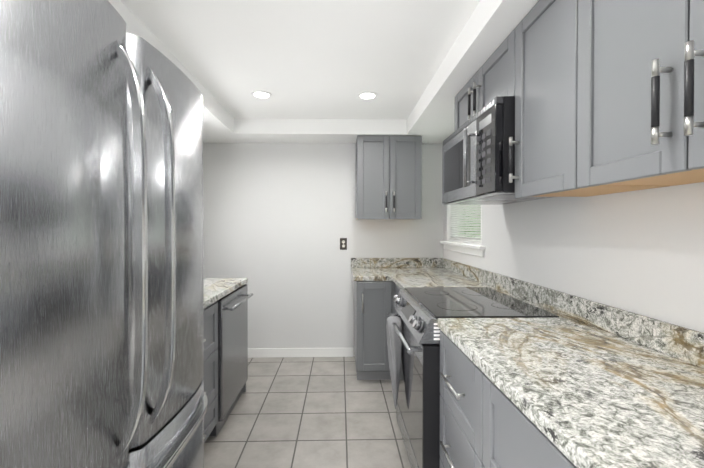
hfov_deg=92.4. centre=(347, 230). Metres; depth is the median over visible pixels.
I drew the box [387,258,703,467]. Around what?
countertop
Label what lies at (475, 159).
microwave
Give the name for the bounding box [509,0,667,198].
upper cabinet
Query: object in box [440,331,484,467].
base cabinet
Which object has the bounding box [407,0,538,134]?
ceiling
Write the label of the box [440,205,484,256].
window
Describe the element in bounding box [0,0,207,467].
fridge
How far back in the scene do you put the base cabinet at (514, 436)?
0.91 m
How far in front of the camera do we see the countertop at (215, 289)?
2.35 m
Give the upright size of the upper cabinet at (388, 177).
0.783 m
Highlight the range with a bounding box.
[386,287,558,467]
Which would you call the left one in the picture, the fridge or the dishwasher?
the fridge
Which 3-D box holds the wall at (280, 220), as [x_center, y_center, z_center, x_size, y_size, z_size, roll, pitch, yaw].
[-0.257,0.130,3.511,2.690,2.530,0.100,0,0,-1]
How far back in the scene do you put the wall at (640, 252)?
1.32 m
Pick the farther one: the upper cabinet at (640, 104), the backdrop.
the backdrop
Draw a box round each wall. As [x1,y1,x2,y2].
[203,143,443,355]
[443,182,703,332]
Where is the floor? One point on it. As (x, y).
(310, 412)
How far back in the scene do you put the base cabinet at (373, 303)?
2.86 m
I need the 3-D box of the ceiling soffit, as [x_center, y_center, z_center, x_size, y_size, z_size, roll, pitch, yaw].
[-0.252,-0.964,3.282,2.490,0.140,0.340,0,0,-1]
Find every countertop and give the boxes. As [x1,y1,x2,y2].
[203,278,247,308]
[351,258,390,280]
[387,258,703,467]
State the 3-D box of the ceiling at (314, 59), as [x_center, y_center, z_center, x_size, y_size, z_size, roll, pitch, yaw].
[-0.198,-1.064,0.952,2.690,0.100,5.200,0,0,-1]
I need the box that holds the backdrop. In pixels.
[457,205,480,236]
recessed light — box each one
[251,90,271,98]
[357,91,377,99]
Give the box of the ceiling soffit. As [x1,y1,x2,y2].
[203,118,449,143]
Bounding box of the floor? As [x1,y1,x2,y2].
[204,356,410,467]
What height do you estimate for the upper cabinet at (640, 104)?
0.738 m
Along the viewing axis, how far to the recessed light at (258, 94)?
2.53 m
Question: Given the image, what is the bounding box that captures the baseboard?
[248,348,352,357]
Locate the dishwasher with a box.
[209,284,252,436]
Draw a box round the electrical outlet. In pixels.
[340,238,346,249]
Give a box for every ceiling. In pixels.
[108,0,233,133]
[121,0,479,119]
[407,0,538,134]
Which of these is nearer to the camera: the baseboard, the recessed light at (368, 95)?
the recessed light at (368, 95)
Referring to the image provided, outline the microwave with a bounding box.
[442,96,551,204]
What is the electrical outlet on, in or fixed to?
attached to the wall at (280, 220)
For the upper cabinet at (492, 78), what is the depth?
1.72 m
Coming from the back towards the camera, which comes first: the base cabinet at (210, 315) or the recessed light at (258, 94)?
the recessed light at (258, 94)
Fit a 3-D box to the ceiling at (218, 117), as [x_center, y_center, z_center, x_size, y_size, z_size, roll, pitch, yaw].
[-1.213,-0.942,0.759,0.450,0.140,4.660,0,0,-1]
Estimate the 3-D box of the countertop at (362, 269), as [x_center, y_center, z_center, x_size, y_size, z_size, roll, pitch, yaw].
[0.201,0.351,3.156,0.330,0.140,0.632,0,0,-1]
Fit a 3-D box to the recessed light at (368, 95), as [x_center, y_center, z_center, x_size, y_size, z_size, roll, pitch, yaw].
[0.150,-1.024,2.561,0.156,0.006,0.156,0,0,-1]
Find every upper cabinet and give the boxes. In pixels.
[356,135,421,218]
[454,28,514,131]
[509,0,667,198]
[577,0,703,187]
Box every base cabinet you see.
[203,302,217,442]
[354,281,400,379]
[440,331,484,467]
[483,375,576,467]
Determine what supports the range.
on the floor

